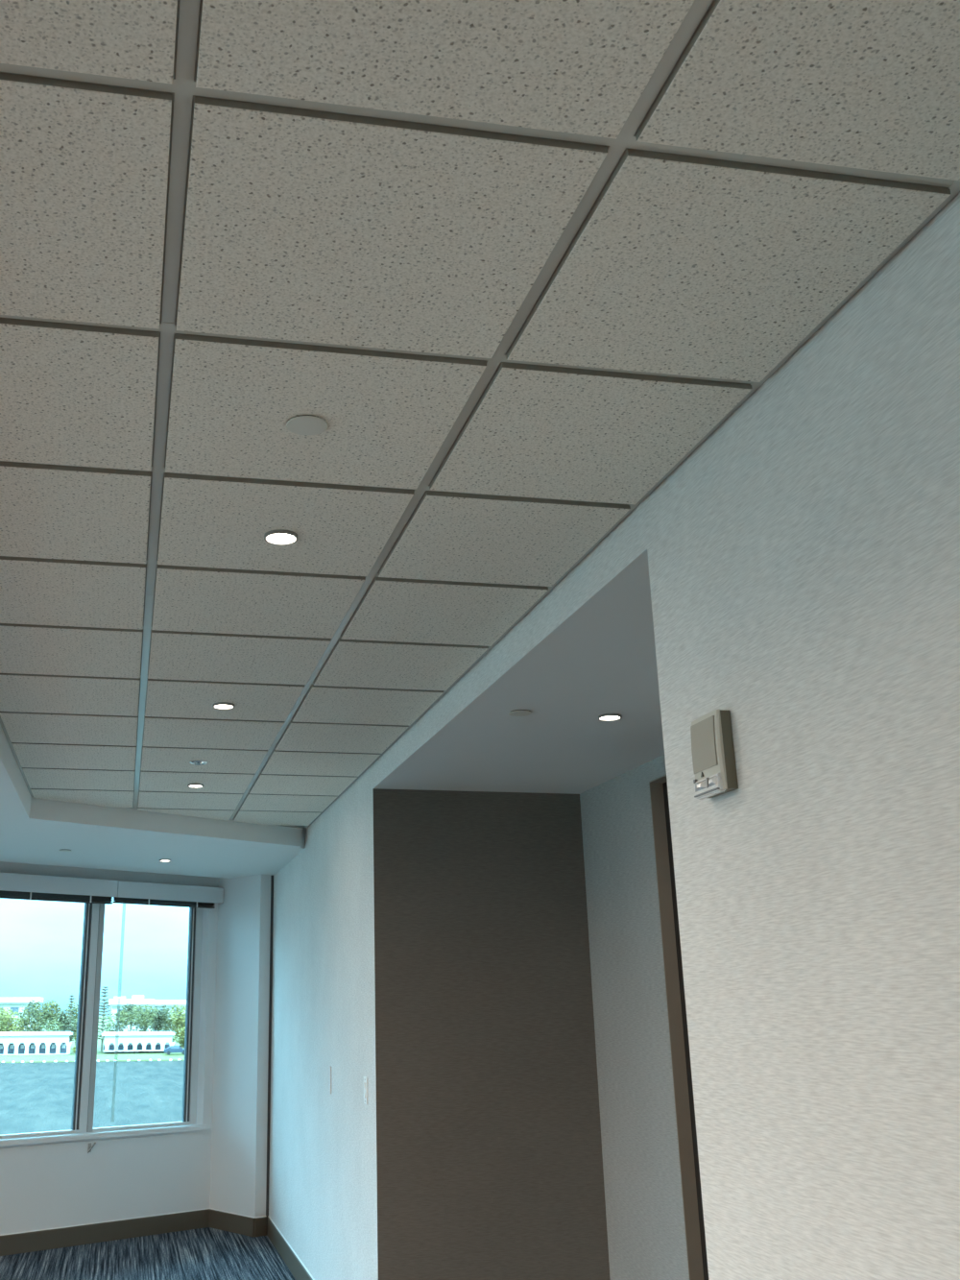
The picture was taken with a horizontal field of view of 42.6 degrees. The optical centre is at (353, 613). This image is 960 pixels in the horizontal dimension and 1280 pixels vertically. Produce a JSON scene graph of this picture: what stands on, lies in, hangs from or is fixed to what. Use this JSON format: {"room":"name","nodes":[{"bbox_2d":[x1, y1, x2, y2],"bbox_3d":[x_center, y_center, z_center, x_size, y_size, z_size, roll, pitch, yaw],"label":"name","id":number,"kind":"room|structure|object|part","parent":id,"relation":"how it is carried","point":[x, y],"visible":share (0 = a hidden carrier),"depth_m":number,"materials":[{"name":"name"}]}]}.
{"room":"office corridor","nodes":[
{"label":"office corridor","id":0,"kind":"room"},
{"bbox_2d":[0,861,218,1234],"bbox_3d":[-3.468,2.699,8.234,8.200,3.200,0.220,15,-23,-38],"label":"wall","id":1,"kind":"structure","parent":0,"point":[47,1185],"depth_m":9.20,"materials":[{"name":"white paint"}]},
{"bbox_2d":[0,902,99,1138],"bbox_3d":[-2.394,2.942,9.123,0.977,1.787,0.055,15,-23,-38],"label":"window","id":2,"kind":"structure","parent":1,"relation":"in","point":[84,1041],"depth_m":9.32,"materials":[{"name":"grey metal"}]},
{"bbox_3d":[-2.396,3.780,8.846,0.870,0.022,0.055,15,-23,-38],"label":"rail","id":3,"kind":"part","parent":2,"relation":"part of","materials":[{"name":"grey metal"}]},
{"bbox_2d":[0,890,112,904],"bbox_3d":[-2.296,2.119,9.268,1.035,0.122,0.051,15,-23,-38],"label":"window blind","id":4,"kind":"object","parent":1,"relation":"attached to","point":[17,895],"visible":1,"depth_m":9.26,"materials":[{"name":"brown fabric"}]},
{"bbox_3d":[-2.296,2.171,9.252,1.027,0.013,0.048,15,-23,-38],"label":"rail","id":5,"kind":"part","parent":4,"relation":"part of","materials":[{"name":"brown metal"}]},
{"bbox_2d":[87,1142,96,1153],"bbox_3d":[-1.947,3.949,9.024,0.069,0.070,0.034,15,-23,-38],"label":"cleat","id":6,"kind":"object","parent":1,"relation":"attached to","point":[89,1145],"visible":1,"depth_m":9.03,"materials":[{"name":"silver metal"}]},
{"bbox_2d":[0,1123,208,1146],"bbox_3d":[-3.633,3.459,7.729,6.420,0.040,0.135,15,-23,-38],"label":"trim","id":7,"kind":"structure","parent":1,"relation":"attached to","point":[8,1142],"depth_m":9.09,"materials":[{"name":"white paint"}]},
{"bbox_2d":[0,1207,209,1255],"bbox_3d":[-3.659,4.059,7.455,6.677,0.134,0.012,15,-23,-38],"label":"baseboard","id":8,"kind":"structure","parent":1,"relation":"attached to","point":[17,1243],"depth_m":8.93,"materials":[{"name":"brown rubber"}]},
{"bbox_2d":[0,872,223,903],"bbox_3d":[-2.638,1.962,8.957,4.068,0.128,0.012,15,-23,-38],"label":"fascia","id":9,"kind":"object","parent":1,"relation":"attached to","point":[9,881],"visible":1,"depth_m":9.53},
{"bbox_3d":[-3.021,1.863,8.643,3.058,0.128,0.012,15,-23,-38],"label":"fascia panel","id":10,"kind":"part","parent":9,"relation":"part of","materials":[{"name":"white metal"}]},
{"bbox_3d":[-1.477,2.263,9.908,1.007,0.128,0.012,15,-23,-38],"label":"fascia panel","id":11,"kind":"part","parent":9,"relation":"part of","materials":[{"name":"white metal"}]},
{"bbox_2d":[86,903,203,1132],"bbox_3d":[-1.651,3.135,9.732,0.975,1.787,0.055,15,-23,-38],"label":"window","id":12,"kind":"structure","parent":1,"relation":"in","point":[195,927],"depth_m":9.82,"materials":[{"name":"grey metal"}]},
{"bbox_3d":[-1.653,3.973,9.455,0.868,0.022,0.055,15,-23,-38],"label":"rail","id":13,"kind":"part","parent":12,"relation":"part of","materials":[{"name":"grey metal"}]},
{"bbox_2d":[112,896,215,908],"bbox_3d":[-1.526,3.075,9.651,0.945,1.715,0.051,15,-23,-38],"label":"window blind","id":14,"kind":"object","parent":12,"relation":"attached to","point":[116,900],"visible":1,"depth_m":9.86,"materials":[{"name":"brown metal"}]},
{"bbox_3d":[-1.530,2.358,9.884,0.937,0.013,0.048,15,-23,-38],"label":"rail","id":15,"kind":"part","parent":14,"relation":"part of","materials":[{"name":"brown metal"}]},
{"bbox_2d":[208,1207,254,1236],"bbox_3d":[-0.941,4.644,9.314,0.012,0.134,0.599,14,-23,-38],"label":"baseboard","id":16,"kind":"object","parent":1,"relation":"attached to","point":[238,1223],"visible":1,"depth_m":9.29,"materials":[{"name":"brown rubber"}]},
{"bbox_2d":[0,1227,295,1279],"bbox_3d":[-1.914,2.609,2.529,7.538,0.150,15.400,3,-18,-10],"label":"floor","id":17,"kind":"structure","parent":0,"point":[207,1253],"depth_m":8.26,"materials":[{"name":"carpet"}]},
{"bbox_2d":[0,548,664,880],"bbox_3d":[-1.882,-0.334,3.168,7.349,0.537,14.800,3,-18,-10],"label":"ceiling","id":18,"kind":"structure","parent":0,"point":[601,659],"depth_m":5.31,"materials":[{"name":"white paint"}]},
{"bbox_2d":[508,709,531,716],"bbox_3d":[0.613,0.364,4.492,0.086,0.009,0.086,3,-18,-10],"label":"sprinkler cover","id":19,"kind":"object","parent":18,"relation":"attached to","point":[518,712],"visible":1,"depth_m":4.48,"materials":[{"name":"white metal"}]},
{"bbox_2d":[598,713,621,721],"bbox_3d":[0.956,0.385,4.559,0.086,0.014,0.086,3,-18,-10],"label":"recessed light","id":20,"kind":"object","parent":18,"relation":"in","point":[606,716],"visible":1,"depth_m":4.55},
{"bbox_2d":[0,0,959,828],"bbox_3d":[-2.135,-0.391,3.512,8.135,0.636,16.100,3,-18,-10],"label":"ceiling","id":21,"kind":"structure","parent":0,"point":[519,261],"depth_m":2.11,"materials":[{"name":"tile"}]},
{"bbox_2d":[188,783,203,788],"bbox_3d":[-0.849,0.921,6.552,0.086,0.014,0.086,3,-18,-10],"label":"recessed light","id":22,"kind":"object","parent":21,"relation":"in","point":[195,785],"visible":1,"depth_m":6.54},
{"bbox_2d":[189,760,207,765],"bbox_3d":[-0.757,0.727,5.946,0.090,0.014,0.090,3,-18,-10],"label":"sprinkler","id":23,"kind":"object","parent":21,"relation":"attached to","point":[197,762],"visible":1,"depth_m":5.93,"materials":[{"name":"silver metal"}]},
{"bbox_2d":[212,701,234,709],"bbox_3d":[-0.516,0.363,4.831,0.086,0.014,0.086,3,-18,-10],"label":"recessed light","id":24,"kind":"object","parent":21,"relation":"in","point":[220,705],"visible":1,"depth_m":4.82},
{"bbox_2d":[264,529,297,545],"bbox_3d":[-0.185,-0.196,3.105,0.086,0.014,0.086,3,-18,-10],"label":"recessed light","id":25,"kind":"object","parent":21,"relation":"in","point":[278,537],"visible":1,"depth_m":3.10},
{"bbox_2d":[286,414,328,434],"bbox_3d":[-0.096,-0.389,2.510,0.086,0.009,0.086,3,-18,-10],"label":"sprinkler cover","id":26,"kind":"object","parent":21,"relation":"attached to","point":[304,424],"visible":1,"depth_m":2.50,"materials":[{"name":"white metal"}]},
{"bbox_2d":[372,788,610,1279],"bbox_3d":[0.679,2.129,5.812,1.197,2.753,0.120,3,-18,-10],"label":"wall","id":27,"kind":"structure","parent":0,"point":[490,1157],"depth_m":5.77,"materials":[{"name":"paint"}]},
{"bbox_2d":[268,192,959,1279],"bbox_3d":[0.655,1.036,3.154,0.130,3.200,14.700,3,-18,-10],"label":"wall","id":28,"kind":"structure","parent":0,"point":[804,558],"depth_m":2.18,"materials":[{"name":"white paint"}]},
{"bbox_2d":[209,874,273,1225],"bbox_3d":[-0.843,3.460,9.825,0.306,2.703,0.651,14,-23,-38],"label":"column","id":29,"kind":"structure","parent":28,"relation":"attached to","point":[241,1098],"depth_m":9.66,"materials":[{"name":"white paint"}]},
{"bbox_2d":[254,1215,266,1236],"bbox_3d":[-0.698,4.583,9.130,0.105,0.134,0.012,15,-23,-38],"label":"baseboard","id":30,"kind":"structure","parent":28,"relation":"attached to","point":[260,1222],"depth_m":9.12,"materials":[{"name":"brown rubber"}]},
{"bbox_2d":[266,1215,314,1279],"bbox_3d":[-0.271,3.961,7.209,0.012,0.134,4.185,3,-18,-10],"label":"baseboard","id":31,"kind":"structure","parent":28,"relation":"attached to","point":[298,1268],"depth_m":8.07,"materials":[{"name":"brown rubber"}]},
{"bbox_2d":[328,1065,331,1094],"bbox_3d":[-0.136,2.613,6.840,0.007,0.146,0.072,3,-18,-10],"label":"blank wall plate","id":32,"kind":"object","parent":28,"relation":"attached to","point":[329,1067],"visible":1,"depth_m":6.83,"materials":[{"name":"white plastic"}]},
{"bbox_2d":[362,1076,367,1104],"bbox_3d":[0.054,2.276,5.827,0.013,0.120,0.072,3,-18,-10],"label":"light switch","id":33,"kind":"object","parent":28,"relation":"attached to","point":[365,1082],"visible":1,"depth_m":5.81,"materials":[{"name":"white plastic"}]},
{"bbox_2d":[690,708,738,799],"bbox_3d":[0.723,0.288,2.475,0.044,0.164,0.124,3,-18,-10],"label":"fire alarm","id":34,"kind":"object","parent":28,"relation":"attached to","point":[712,750],"visible":1,"depth_m":2.44,"materials":[{"name":"beige plastic"}]},
{"bbox_2d":[690,715,718,773],"bbox_3d":[0.713,0.267,2.482,0.007,0.100,0.105,3,-18,-10],"label":"speaker grille","id":35,"kind":"object","parent":34,"relation":"attached to","point":[704,731],"depth_m":2.47,"materials":[{"name":"white plastic"}]},
{"bbox_2d":[579,754,689,1279],"bbox_3d":[1.520,1.627,4.272,0.120,2.753,3.368,3,-18,-10],"label":"wall","id":36,"kind":"structure","parent":0,"point":[646,1229],"depth_m":5.45,"materials":[{"name":"white paint"}]},
{"bbox_2d":[649,774,708,1279],"bbox_3d":[1.456,1.823,4.574,0.114,2.566,0.950,3,-18,-10],"label":"door frame","id":37,"kind":"structure","parent":36,"relation":"in","point":[695,1237],"depth_m":5.07,"materials":[{"name":"brown metal"}]},
{"label":"outside","id":38,"kind":"structure","parent":0,"visible":0},
{"bbox_2d":[0,1060,184,1135],"bbox_3d":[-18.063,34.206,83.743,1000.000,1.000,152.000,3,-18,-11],"label":"water","id":39,"kind":"structure","parent":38,"point":[36,1097],"depth_m":93.09,"materials":[{"name":"liquid"}]},
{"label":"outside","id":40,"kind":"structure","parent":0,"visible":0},
{"bbox_2d":[0,1015,184,1062],"bbox_3d":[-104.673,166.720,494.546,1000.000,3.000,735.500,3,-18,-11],"label":"bank","id":41,"kind":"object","parent":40,"point":[103,1055],"depth_m":155.23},
{"bbox_2d":[0,1008,24,1032],"bbox_3d":[-46.909,56.417,165.402,4.356,5.721,4.540,3,-18,-10],"label":"tree","id":42,"kind":"object","parent":41,"relation":"on","point":[11,1026],"visible":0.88,"depth_m":165.56,"materials":[{"name":"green plant"}]},
{"bbox_2d":[0,997,43,1032],"bbox_3d":[-74.852,80.625,244.241,23.600,7.100,15.400,3,-18,-11],"label":"roofed building","id":43,"kind":"structure","parent":41,"relation":"on","point":[13,1003],"depth_m":239.54,"materials":[{"name":"white paint"}]},
{"bbox_2d":[14,1006,40,1032],"bbox_3d":[-45.846,57.890,170.616,4.047,5.871,3.630,3,-18,-10],"label":"tree","id":44,"kind":"object","parent":41,"relation":"on","point":[25,1020],"visible":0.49,"depth_m":170.77,"materials":[{"name":"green plant"}]},
{"bbox_2d":[0,1031,72,1055],"bbox_3d":[-44.708,56.125,159.392,15.450,2.760,5.550,3,-18,-11],"label":"building","id":45,"kind":"structure","parent":41,"relation":"on","point":[34,1042],"depth_m":158.06,"materials":[{"name":"white paint"}]},
{"bbox_2d":[26,999,48,1032],"bbox_3d":[-45.553,59.006,175.753,3.527,6.662,3.950,3,-18,-10],"label":"tree","id":46,"kind":"object","parent":41,"relation":"on","point":[33,1006],"visible":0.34,"depth_m":175.47,"materials":[{"name":"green plant"}]},
{"bbox_2d":[33,998,64,1031],"bbox_3d":[-41.697,56.175,166.655,4.356,6.898,4.172,3,-18,-10],"label":"tree","id":47,"kind":"object","parent":41,"relation":"on","point":[52,1013],"visible":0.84,"depth_m":166.53,"materials":[{"name":"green plant"}]},
{"bbox_2d":[54,1009,76,1038],"bbox_3d":[-40.499,58.419,171.448,4.199,5.320,3.753,3,-18,-10],"label":"tree","id":48,"kind":"object","parent":41,"relation":"on","point":[62,1017],"visible":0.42,"depth_m":171.07,"materials":[{"name":"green plant"}]},
{"bbox_2d":[64,995,75,1042],"bbox_3d":[-38.270,55.272,164.898,1.752,7.600,1.954,3,-18,-10],"label":"conifer","id":49,"kind":"object","parent":41,"relation":"on","point":[71,998],"visible":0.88,"depth_m":164.83,"materials":[{"name":"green plant"}]},
{"bbox_2d":[65,1001,78,1045],"bbox_3d":[-40.060,59.430,176.701,3.822,6.379,4.143,3,-18,-10],"label":"tree","id":50,"kind":"object","parent":41,"relation":"on","point":[76,1009],"visible":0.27,"depth_m":176.45,"materials":[{"name":"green plant"}]},
{"bbox_2d":[72,1033,76,1054],"bbox_3d":[-35.657,55.807,158.390,1.793,2.753,1.359,3,-18,-10],"label":"tree","id":51,"kind":"object","parent":41,"relation":"on","point":[74,1049],"visible":0.12,"depth_m":157.98,"materials":[{"name":"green plant"}]},
{"bbox_2d":[97,986,113,1051],"bbox_3d":[-34.154,55.286,166.472,2.823,8.498,3.258,3,-18,-10],"label":"conifer","id":52,"kind":"object","parent":41,"relation":"on","point":[105,989],"visible":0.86,"depth_m":166.37,"materials":[{"name":"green plant"}]},
{"bbox_2d":[104,1010,134,1032],"bbox_3d":[-33.149,58.849,172.754,4.403,5.465,4.739,3,-18,-10],"label":"tree","id":53,"kind":"object","parent":41,"relation":"on","point":[119,1019],"visible":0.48,"depth_m":172.81,"materials":[{"name":"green plant"}]},
{"bbox_2d":[115,1002,142,1032],"bbox_3d":[-32.951,59.962,177.942,3.913,6.294,4.417,3,-18,-10],"label":"tree","id":54,"kind":"object","parent":41,"relation":"on","point":[129,1006],"visible":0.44,"depth_m":178.05,"materials":[{"name":"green plant"}]},
{"bbox_2d":[108,995,154,1032],"bbox_3d":[-45.438,81.521,248.010,8.800,7.400,15.400,3,-18,-11],"label":"roofed building","id":55,"kind":"structure","parent":41,"relation":"on","point":[116,1003],"depth_m":241.54,"materials":[{"name":"white paint"}]},
{"bbox_2d":[131,995,144,998],"bbox_3d":[-43.906,77.982,247.979,2.200,0.700,7.000,3,-18,-11],"label":"plant","id":56,"kind":"object","parent":55,"relation":"on","point":[133,997],"depth_m":244.74,"materials":[{"name":"white paint"}]},
{"bbox_2d":[101,1031,174,1051],"bbox_3d":[-28.776,56.942,162.487,9.550,2.340,5.550,3,-18,-11],"label":"building","id":57,"kind":"structure","parent":41,"relation":"on","point":[139,1041],"depth_m":160.47,"materials":[{"name":"white paint"}]},
{"bbox_2d":[129,1004,158,1032],"bbox_3d":[-29.117,57.080,168.900,4.143,5.942,4.891,3,-18,-10],"label":"tree","id":58,"kind":"object","parent":41,"relation":"on","point":[142,1021],"visible":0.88,"depth_m":168.50,"materials":[{"name":"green plant"}]},
{"bbox_2d":[147,1004,170,1031],"bbox_3d":[-27.932,58.862,173.883,3.613,6.080,3.544,3,-18,-10],"label":"tree","id":59,"kind":"object","parent":41,"relation":"on","point":[160,1019],"visible":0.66,"depth_m":173.80,"materials":[{"name":"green plant"}]},
{"bbox_2d":[156,1008,179,1041],"bbox_3d":[-27.340,60.628,178.900,3.940,5.557,4.758,3,-18,-10],"label":"tree","id":60,"kind":"object","parent":41,"relation":"on","point":[168,1023],"visible":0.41,"depth_m":178.84,"materials":[{"name":"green plant"}]},
{"bbox_2d":[153,999,186,1034],"bbox_3d":[-29.359,84.090,254.858,25.200,6.550,15.400,3,-18,-11],"label":"roofed building","id":61,"kind":"structure","parent":41,"relation":"on","point":[158,1003],"depth_m":246.84,"materials":[{"name":"white paint"}]},
{"bbox_2d":[163,1045,184,1054],"bbox_3d":[-23.040,56.502,158.023,3.132,1.002,1.267,3,-18,-11],"label":"parked car","id":62,"kind":"object","parent":41,"relation":"on","point":[173,1049],"visible":0.84,"depth_m":157.44,"materials":[{"name":"blue paint"}]},
{"bbox_2d":[169,1002,186,1048],"bbox_3d":[-24.141,57.445,170.393,3.286,6.112,3.940,3,-18,-10],"label":"tree","id":63,"kind":"object","parent":41,"relation":"on","point":[180,1021],"visible":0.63,"depth_m":169.82,"materials":[{"name":"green plant"}]},
{"bbox_2d":[177,1026,185,1047],"bbox_3d":[-22.735,57.605,165.055,2.245,3.393,2.418,3,-18,-10],"label":"tree","id":64,"kind":"object","parent":41,"relation":"on","point":[182,1030],"visible":0.37,"depth_m":164.87,"materials":[{"name":"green plant"}]}
]}

